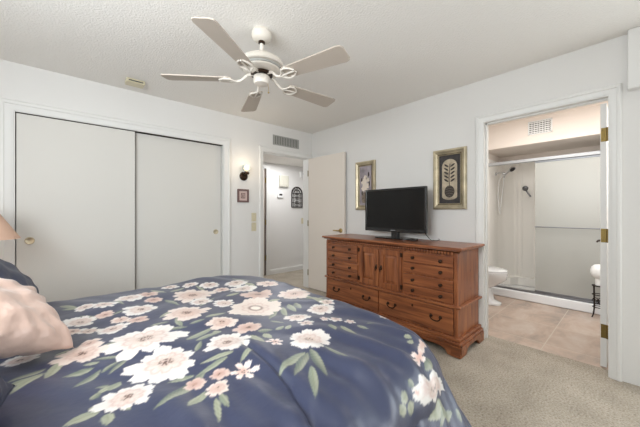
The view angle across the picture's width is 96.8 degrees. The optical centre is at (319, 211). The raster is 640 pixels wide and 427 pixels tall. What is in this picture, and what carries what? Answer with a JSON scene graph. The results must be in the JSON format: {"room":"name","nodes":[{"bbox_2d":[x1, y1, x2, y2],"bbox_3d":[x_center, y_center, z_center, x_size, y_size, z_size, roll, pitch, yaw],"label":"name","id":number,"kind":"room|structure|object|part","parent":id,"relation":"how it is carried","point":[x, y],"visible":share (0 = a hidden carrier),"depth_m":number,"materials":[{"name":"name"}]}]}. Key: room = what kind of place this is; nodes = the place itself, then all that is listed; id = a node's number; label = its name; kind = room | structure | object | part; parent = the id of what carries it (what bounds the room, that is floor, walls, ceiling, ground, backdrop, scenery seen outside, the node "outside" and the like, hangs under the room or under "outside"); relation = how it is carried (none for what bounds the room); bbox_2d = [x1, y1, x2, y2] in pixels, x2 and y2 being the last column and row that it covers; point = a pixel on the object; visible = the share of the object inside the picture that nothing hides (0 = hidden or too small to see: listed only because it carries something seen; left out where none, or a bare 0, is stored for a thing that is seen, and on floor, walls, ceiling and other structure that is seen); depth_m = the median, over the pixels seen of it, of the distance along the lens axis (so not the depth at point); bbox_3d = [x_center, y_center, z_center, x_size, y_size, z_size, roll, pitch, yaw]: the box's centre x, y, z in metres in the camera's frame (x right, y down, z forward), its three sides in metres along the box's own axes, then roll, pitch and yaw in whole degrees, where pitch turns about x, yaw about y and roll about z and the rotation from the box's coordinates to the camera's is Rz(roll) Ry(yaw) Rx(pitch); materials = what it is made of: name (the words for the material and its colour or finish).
{"room":"bedroom","nodes":[
{"label":"bedroom","id":0,"kind":"room"},
{"bbox_2d":[0,59,311,276],"bbox_3d":[-1.531,-0.025,4.162,5.520,2.440,1.320,0,0,-42],"label":"wall","id":1,"kind":"structure","parent":0,"point":[20,82],"depth_m":3.65,"materials":[{"name":"white paint"}]},
{"bbox_2d":[16,113,134,301],"bbox_3d":[-2.244,0.174,2.679,0.850,2.017,0.038,0,0,-42],"label":"door","id":2,"kind":"structure","parent":1,"relation":"in","point":[75,182],"depth_m":2.63,"materials":[{"name":"white paint"}]},
{"bbox_3d":[-2.491,0.247,2.437,0.064,0.064,0.008,0,0,-42],"label":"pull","id":3,"kind":"part","parent":2,"relation":"part of","materials":[{"name":"gold metal"}]},
{"bbox_2d":[0,97,230,274],"bbox_3d":[-1.911,0.133,3.000,1.976,2.125,0.142,0,0,-42],"label":"door frame","id":4,"kind":"structure","parent":1,"relation":"attached to","point":[7,106],"depth_m":2.55,"materials":[{"name":"white paint"}]},
{"bbox_2d":[15,112,222,145],"bbox_3d":[-1.919,-0.838,3.009,1.786,0.004,0.098,0,0,-42],"label":"door track","id":5,"kind":"object","parent":1,"relation":"attached to","point":[15,112],"visible":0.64,"depth_m":3.02,"materials":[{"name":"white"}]},
{"bbox_2d":[135,133,220,289],"bbox_3d":[-1.625,0.174,3.286,0.970,2.017,0.038,0,0,-42],"label":"door","id":6,"kind":"structure","parent":1,"relation":"in","point":[178,182],"depth_m":3.25,"materials":[{"name":"white paint"}]},
{"bbox_2d":[237,189,248,201],"bbox_3d":[-1.010,-0.213,3.731,0.160,0.173,0.018,0,0,-42],"label":"framed picture","id":7,"kind":"object","parent":1,"relation":"attached to","point":[242,194],"visible":1,"depth_m":3.73,"materials":[{"name":"red wood"}]},
{"bbox_2d":[239,165,248,180],"bbox_3d":[-0.964,-0.510,3.695,0.116,0.196,0.132,0,0,-42],"label":"wall sconce","id":8,"kind":"object","parent":1,"relation":"attached to","point":[243,176],"visible":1,"depth_m":3.70,"materials":[{"name":"brown metal"}]},
{"bbox_2d":[251,222,255,230],"bbox_3d":[-0.891,0.200,3.838,0.072,0.116,0.016,0,0,-42],"label":"light switch","id":9,"kind":"object","parent":1,"relation":"attached to","point":[253,225],"visible":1,"depth_m":3.83,"materials":[{"name":"beige plastic"}]},
{"bbox_2d":[251,213,255,220],"bbox_3d":[-0.891,0.070,3.838,0.072,0.116,0.016,0,0,-42],"label":"light switch","id":10,"kind":"object","parent":1,"relation":"attached to","point":[253,215],"visible":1,"depth_m":3.83,"materials":[{"name":"beige plastic"}]},
{"bbox_2d":[264,168,265,274],"bbox_3d":[-1.304,0.188,5.124,0.742,2.015,0.070,0,0,-42],"label":"door","id":11,"kind":"structure","parent":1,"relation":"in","point":[264,168],"depth_m":5.35,"materials":[{"name":"beige paint"}]},
{"bbox_2d":[264,164,269,274],"bbox_3d":[-1.285,0.150,5.095,0.902,2.090,0.020,0,0,-42],"label":"door frame","id":12,"kind":"structure","parent":1,"relation":"attached to","point":[266,166],"depth_m":5.36,"materials":[{"name":"white paint"}]},
{"bbox_2d":[277,193,282,197],"bbox_3d":[-0.774,-0.325,5.546,0.135,0.090,0.030,0,0,-42],"label":"thermostat","id":13,"kind":"object","parent":1,"relation":"attached to","point":[279,195],"visible":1,"depth_m":5.52,"materials":[{"name":"white plastic"}]},
{"bbox_2d":[279,175,288,186],"bbox_3d":[-0.710,-0.605,5.590,0.210,0.220,0.050,0,0,-42],"label":"door chime","id":14,"kind":"object","parent":1,"relation":"attached to","point":[283,180],"visible":1,"depth_m":5.56,"materials":[{"name":"beige plastic"}]},
{"bbox_2d":[259,146,311,287],"bbox_3d":[-0.520,0.142,4.250,0.942,2.105,0.142,0,0,-42],"label":"door frame","id":15,"kind":"structure","parent":1,"relation":"attached to","point":[305,160],"depth_m":4.19,"materials":[{"name":"white paint"}]},
{"bbox_2d":[273,135,298,148],"bbox_3d":[-0.497,-1.033,4.197,0.464,0.142,0.008,0,0,-42],"label":"air vent","id":16,"kind":"object","parent":1,"relation":"in","point":[277,140],"visible":1,"depth_m":4.19,"materials":[{"name":"grey metal"}]},
{"bbox_2d":[270,264,302,274],"bbox_3d":[-0.428,1.145,5.867,1.400,0.100,0.014,0,0,-42],"label":"baseboard","id":17,"kind":"structure","parent":1,"relation":"attached to","point":[297,267],"depth_m":5.64,"materials":[{"name":"white paint"}]},
{"bbox_2d":[291,187,302,207],"bbox_3d":[-0.471,-0.304,5.819,0.286,0.428,0.028,0,0,-42],"label":"wall ornament","id":18,"kind":"object","parent":1,"relation":"attached to","point":[292,192],"visible":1,"depth_m":5.82,"materials":[{"name":"black metal"}]},
{"bbox_2d":[264,154,302,166],"bbox_3d":[-0.603,-0.985,5.089,2.900,0.100,1.220,0,0,-42],"label":"ceiling","id":19,"kind":"structure","parent":0,"point":[267,158],"depth_m":5.16,"materials":[{"name":"white paint"}]},
{"bbox_2d":[0,0,639,133],"bbox_3d":[1.603,-1.295,1.492,6.620,0.100,7.080,0,0,-42],"label":"ceiling","id":20,"kind":"structure","parent":0,"point":[401,52],"depth_m":2.09,"materials":[{"name":"white paint"}]},
{"bbox_2d":[125,77,144,88],"bbox_3d":[-1.761,-1.228,2.703,0.150,0.035,0.124,0,0,-42],"label":"ceiling detector","id":21,"kind":"object","parent":20,"relation":"attached to","point":[129,81],"visible":1,"depth_m":2.68,"materials":[{"name":"beige plastic"}]},
{"bbox_2d":[161,17,349,111],"bbox_3d":[-0.366,-1.030,1.982,1.214,0.430,1.263,0,0,-42],"label":"ceiling fan","id":22,"kind":"object","parent":20,"relation":"hanging from","point":[263,66],"visible":1,"depth_m":1.84,"materials":[{"name":"white metal"}]},
{"bbox_3d":[-0.826,-0.907,1.924,0.450,0.033,0.136,0,0,-4],"label":"blade","id":23,"kind":"part","parent":22,"relation":"part of","materials":[{"name":"white wood"}]},
{"bbox_3d":[-0.502,-0.907,1.543,0.136,0.033,0.450,0,0,14],"label":"blade","id":24,"kind":"part","parent":22,"relation":"part of","materials":[{"name":"white wood"}]},
{"bbox_3d":[-0.563,-0.907,2.349,0.136,0.033,0.450,0,0,-22],"label":"blade","id":25,"kind":"part","parent":22,"relation":"part of","materials":[{"name":"white wood"}]},
{"bbox_3d":[-0.074,-0.907,2.226,0.452,0.033,0.136,0,0,-42],"label":"blade","id":26,"kind":"part","parent":22,"relation":"part of","materials":[{"name":"white wood"}]},
{"bbox_3d":[-0.040,-0.907,1.732,0.450,0.033,0.136,0,0,32],"label":"blade","id":27,"kind":"part","parent":22,"relation":"part of","materials":[{"name":"white wood"}]},
{"bbox_2d":[488,103,607,157],"bbox_3d":[3.214,-1.075,3.905,0.800,0.340,1.520,0,0,-42],"label":"bulkhead","id":28,"kind":"object","parent":20,"relation":"attached to","point":[576,128],"visible":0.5,"depth_m":3.75,"materials":[{"name":"beige paint"}]},
{"bbox_2d":[528,118,551,135],"bbox_3d":[2.860,-1.108,3.695,0.008,0.180,0.254,0,0,-42],"label":"air vent","id":29,"kind":"object","parent":28,"relation":"attached to","point":[544,125],"visible":1,"depth_m":3.69,"materials":[{"name":"white plastic"}]},
{"bbox_2d":[264,269,639,426],"bbox_3d":[1.196,1.245,1.946,6.620,0.100,8.300,0,0,-42],"label":"floor","id":30,"kind":"structure","parent":0,"point":[499,382],"depth_m":2.10,"materials":[{"name":"beige carpet"}]},
{"bbox_2d":[322,234,484,358],"bbox_3d":[0.777,0.745,3.089,0.533,0.900,1.680,0,0,-42],"label":"dresser","id":31,"kind":"object","parent":30,"relation":"on","point":[429,288],"visible":1,"depth_m":2.65,"materials":[{"name":"brown wood"}]},
{"bbox_3d":[0.268,0.727,3.335,0.036,0.089,0.470,0,0,-42],"label":"drawer","id":32,"kind":"part","parent":31,"relation":"part of","materials":[{"name":"brown wood"}]},
{"bbox_3d":[0.268,0.630,3.335,0.036,0.089,0.470,0,0,-42],"label":"drawer","id":33,"kind":"part","parent":31,"relation":"part of","materials":[{"name":"brown wood"}]},
{"bbox_3d":[0.268,0.520,3.335,0.036,0.089,0.470,0,0,-42],"label":"drawer","id":34,"kind":"part","parent":31,"relation":"part of","materials":[{"name":"brown wood"}]},
{"bbox_3d":[0.268,0.424,3.335,0.036,0.089,0.470,0,0,-42],"label":"drawer","id":35,"kind":"part","parent":31,"relation":"part of","materials":[{"name":"brown wood"}]},
{"bbox_3d":[0.362,0.923,3.231,0.036,0.213,0.750,0,0,-42],"label":"drawer","id":36,"kind":"part","parent":31,"relation":"part of","materials":[{"name":"brown wood"}]},
{"bbox_3d":[0.527,0.576,3.045,0.029,0.391,0.261,0,0,-42],"label":"door","id":37,"kind":"part","parent":31,"relation":"part of","materials":[{"name":"brown wood"}]},
{"bbox_3d":[0.528,0.576,3.046,0.020,0.287,0.157,0,0,-42],"label":"raised panel","id":38,"kind":"part","parent":31,"relation":"part of","materials":[{"name":"brown wood"}]},
{"bbox_3d":[0.597,0.346,2.927,0.028,0.028,1.525,0,0,-42],"label":"rope moulding","id":39,"kind":"part","parent":31,"relation":"part of","materials":[{"name":"brown wood"}]},
{"bbox_3d":[0.706,0.576,2.845,0.029,0.391,0.261,0,0,-42],"label":"door","id":40,"kind":"part","parent":31,"relation":"part of","materials":[{"name":"brown wood"}]},
{"bbox_3d":[0.708,0.576,2.846,0.020,0.287,0.157,0,0,-42],"label":"raised panel","id":41,"kind":"part","parent":31,"relation":"part of","materials":[{"name":"brown wood"}]},
{"bbox_2d":[365,186,439,240],"bbox_3d":[0.853,0.016,3.131,0.848,0.558,0.240,0,0,38],"label":"television","id":42,"kind":"object","parent":31,"relation":"on","point":[395,211],"visible":0.95,"depth_m":3.10,"materials":[{"name":"black plastic"}]},
{"bbox_3d":[0.787,0.796,3.097,0.502,0.022,1.634,0,0,-42],"label":"waist moulding","id":43,"kind":"part","parent":31,"relation":"part of","materials":[{"name":"brown wood"}]},
{"bbox_3d":[0.783,1.079,3.094,0.507,0.057,1.650,0,0,-42],"label":"moulding","id":44,"kind":"part","parent":31,"relation":"part of","materials":[{"name":"brown wood"}]},
{"bbox_3d":[0.874,0.923,2.661,0.036,0.213,0.750,0,0,-42],"label":"drawer","id":45,"kind":"part","parent":31,"relation":"part of","materials":[{"name":"brown wood"}]},
{"bbox_3d":[0.967,0.727,2.556,0.036,0.089,0.470,0,0,-42],"label":"drawer","id":46,"kind":"part","parent":31,"relation":"part of","materials":[{"name":"brown wood"}]},
{"bbox_3d":[0.967,0.630,2.556,0.036,0.089,0.470,0,0,-42],"label":"drawer","id":47,"kind":"part","parent":31,"relation":"part of","materials":[{"name":"brown wood"}]},
{"bbox_3d":[0.967,0.520,2.556,0.036,0.089,0.470,0,0,-42],"label":"drawer","id":48,"kind":"part","parent":31,"relation":"part of","materials":[{"name":"brown wood"}]},
{"bbox_3d":[0.967,0.424,2.556,0.036,0.089,0.470,0,0,-42],"label":"drawer","id":49,"kind":"part","parent":31,"relation":"part of","materials":[{"name":"brown wood"}]},
{"bbox_3d":[1.001,0.923,2.473,0.021,0.054,0.113,0,0,-42],"label":"bail pull","id":50,"kind":"part","parent":31,"relation":"part of","materials":[{"name":"brown metal"}]},
{"bbox_2d":[488,266,507,305],"bbox_3d":[2.126,0.795,3.860,0.494,0.800,0.732,0,0,-42],"label":"toilet","id":51,"kind":"object","parent":30,"relation":"on","point":[496,275],"visible":0.29,"depth_m":3.61,"materials":[{"name":"white ceramic"}]},
{"bbox_3d":[2.205,0.775,3.772,0.383,0.020,0.496,0,0,-42],"label":"seat","id":52,"kind":"part","parent":51,"relation":"part of","materials":[{"name":"white ceramic"}]},
{"bbox_3d":[2.203,0.750,3.773,0.381,0.025,0.492,0,0,-42],"label":"lid","id":53,"kind":"part","parent":51,"relation":"part of","materials":[{"name":"white ceramic"}]},
{"bbox_2d":[491,284,599,314],"bbox_3d":[3.216,1.140,3.906,0.785,0.114,1.516,0,0,-42],"label":"shower tray","id":54,"kind":"object","parent":30,"relation":"on","point":[532,297],"visible":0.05,"depth_m":3.69,"materials":[{"name":"white ceramic"}]},
{"bbox_2d":[488,150,599,304],"bbox_3d":[2.965,0.183,3.681,0.070,1.800,1.512,0,0,-42],"label":"shower rail","id":55,"kind":"object","parent":54,"relation":"on","point":[591,152],"visible":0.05,"depth_m":3.69,"materials":[{"name":"white metal"}]},
{"bbox_3d":[2.965,-0.695,3.681,0.070,0.044,1.512,0,0,-42],"label":"rail","id":56,"kind":"part","parent":55,"relation":"part of","materials":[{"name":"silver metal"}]},
{"bbox_2d":[535,155,599,302],"bbox_3d":[3.132,0.195,3.442,0.065,1.732,0.870,0,0,-42],"label":"sliding shower door","id":57,"kind":"structure","parent":55,"relation":"attached to","point":[567,190],"depth_m":3.53,"materials":[{"name":"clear glass"}]},
{"bbox_2d":[591,284,599,316],"bbox_3d":[3.152,1.010,3.211,0.120,0.363,0.120,0,0,-42],"label":"iron stand","id":58,"kind":"object","parent":30,"relation":"on","point":[593,285],"visible":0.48,"depth_m":3.21,"materials":[{"name":"black metal"}]},
{"bbox_2d":[590,264,599,285],"bbox_3d":[3.152,0.711,3.211,0.144,0.236,0.143,0,0,-42],"label":"roll","id":59,"kind":"object","parent":58,"relation":"on","point":[595,269],"visible":0.7,"depth_m":3.19,"materials":[{"name":"white paper"}]},
{"bbox_3d":[-0.906,0.615,1.189,2.120,1.160,1.820,0,0,-42],"label":"bed","id":60,"kind":"object","parent":30,"relation":"on","visible":0},
{"bbox_2d":[0,275,471,426],"bbox_3d":[-0.642,0.795,1.425,2.196,0.555,2.421,0,0,-42],"label":"comforter","id":61,"kind":"object","parent":60,"relation":"on","point":[222,350],"visible":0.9,"depth_m":1.03,"materials":[{"name":"blue fabric"}]},
{"bbox_2d":[0,376,14,406],"bbox_3d":[-0.804,0.320,0.447,0.356,0.356,0.660,0,0,-39],"label":"pillow","id":62,"kind":"object","parent":61,"relation":"on","point":[6,388],"visible":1,"depth_m":0.76,"materials":[{"name":"blue fabric"}]},
{"bbox_2d":[0,259,38,293],"bbox_3d":[-1.604,0.323,1.369,0.660,0.355,0.355,0,0,44],"label":"pillow","id":63,"kind":"object","parent":61,"relation":"on","point":[8,270],"visible":0.35,"depth_m":1.38,"materials":[{"name":"blue fabric"}]},
{"bbox_2d":[0,278,73,358],"bbox_3d":[-1.145,0.347,0.968,0.334,0.364,0.493,0,0,9],"label":"pillow","id":64,"kind":"object","parent":61,"relation":"on","point":[29,325],"visible":1,"depth_m":0.99,"materials":[{"name":"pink fabric"}]},
{"bbox_3d":[-2.430,0.890,1.796,0.542,0.610,0.520,0,0,-42],"label":"nightstand","id":65,"kind":"object","parent":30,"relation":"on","visible":0},
{"bbox_2d":[0,214,20,239],"bbox_3d":[-2.299,0.239,1.874,0.450,0.692,0.450,0,0,-42],"label":"lampshade","id":66,"kind":"object","parent":65,"relation":"on","point":[7,232],"visible":1,"depth_m":1.92,"materials":[{"name":"beige fabric"}]},
{"bbox_2d":[312,34,639,385],"bbox_3d":[2.239,-0.025,1.982,0.120,2.440,6.960,0,0,-42],"label":"wall","id":67,"kind":"structure","parent":0,"point":[402,140],"depth_m":2.75,"materials":[{"name":"white paint"}]},
{"bbox_2d":[308,152,345,291],"bbox_3d":[0.065,0.175,4.190,0.108,2.016,0.758,0,0,-42],"label":"door","id":68,"kind":"structure","parent":67,"relation":"in","point":[326,174],"depth_m":4.22,"materials":[{"name":"beige paint"}]},
{"bbox_2d":[355,160,375,209],"bbox_3d":[0.589,-0.344,3.705,0.032,0.635,0.322,0,0,-42],"label":"framed picture","id":69,"kind":"object","parent":67,"relation":"attached to","point":[365,171],"visible":0.84,"depth_m":3.73,"materials":[{"name":"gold metal"}]},
{"bbox_2d":[433,146,466,208],"bbox_3d":[1.317,-0.335,2.894,0.032,0.616,0.336,0,0,-42],"label":"framed picture","id":70,"kind":"object","parent":67,"relation":"attached to","point":[449,165],"visible":1,"depth_m":2.89,"materials":[{"name":"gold metal"}]},
{"bbox_2d":[445,186,453,197],"bbox_3d":[1.321,-0.209,2.898,0.003,0.124,0.100,0,0,-42],"label":"vase","id":71,"kind":"object","parent":70,"relation":"on","point":[449,190],"depth_m":2.90,"materials":[{"name":"grey"}]},
{"bbox_3d":[1.323,-0.333,2.900,0.002,0.417,0.152,0,0,-42],"label":"arched panel","id":72,"kind":"part","parent":70,"relation":"part of","materials":[{"name":"paper"}]},
{"bbox_2d":[475,83,621,381],"bbox_3d":[1.852,0.142,2.398,0.144,2.105,0.961,0,0,-42],"label":"door frame","id":73,"kind":"structure","parent":67,"relation":"attached to","point":[615,91],"depth_m":2.06,"materials":[{"name":"white paint"}]},
{"bbox_2d":[596,103,607,367],"bbox_3d":[2.423,0.176,2.437,0.763,2.013,0.111,0,0,-42],"label":"door","id":74,"kind":"structure","parent":67,"relation":"in","point":[603,240],"depth_m":2.17,"materials":[{"name":"white paint"}]},
{"bbox_2d":[627,26,639,90],"bbox_3d":[3.276,-1.042,0.684,0.070,0.405,3.442,0,0,-42],"label":"soffit","id":75,"kind":"structure","parent":67,"relation":"attached to","point":[633,35],"depth_m":1.92,"materials":[{"name":"white paint"}]},
{"bbox_2d":[488,153,499,161],"bbox_3d":[3.297,-0.025,3.812,0.800,2.440,2.370,0,0,-42],"label":"wall","id":76,"kind":"structure","parent":0,"point":[490,156],"depth_m":4.52,"materials":[{"name":"beige paint"}]},
{"bbox_2d":[488,159,534,286],"bbox_3d":[3.273,0.170,3.958,0.638,1.950,1.516,0,0,-42],"label":"shower surround","id":77,"kind":"object","parent":76,"relation":"attached to","point":[511,233],"depth_m":4.49,"materials":[{"name":"white plastic"}]},
{"bbox_3d":[2.765,0.170,4.502,0.610,1.950,0.028,0,0,-42],"label":"panel","id":78,"kind":"part","parent":77,"relation":"part of","materials":[{"name":"white plastic"}]},
{"bbox_2d":[495,167,515,213],"bbox_3d":[2.862,-0.328,4.391,0.090,0.720,0.273,0,0,-39],"label":"handheld shower","id":79,"kind":"object","parent":77,"relation":"attached to","point":[511,169],"visible":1,"depth_m":4.44,"materials":[{"name":"silver metal"}]},
{"bbox_3d":[3.500,0.170,4.161,0.028,1.950,1.516,0,0,-42],"label":"panel","id":80,"kind":"part","parent":77,"relation":"part of","materials":[{"name":"white plastic"}]},
{"bbox_3d":[3.211,-0.319,4.412,0.067,0.181,0.130,0,0,-42],"label":"shower bracket","id":81,"kind":"part","parent":77,"relation":"part of","materials":[{"name":"grey metal"}]},
{"bbox_2d":[500,145,599,161],"bbox_3d":[3.632,-0.025,4.112,0.100,2.440,2.370,0,0,-42],"label":"wall","id":82,"kind":"structure","parent":0,"point":[591,148],"depth_m":4.23,"materials":[{"name":"beige paint"}]}
]}

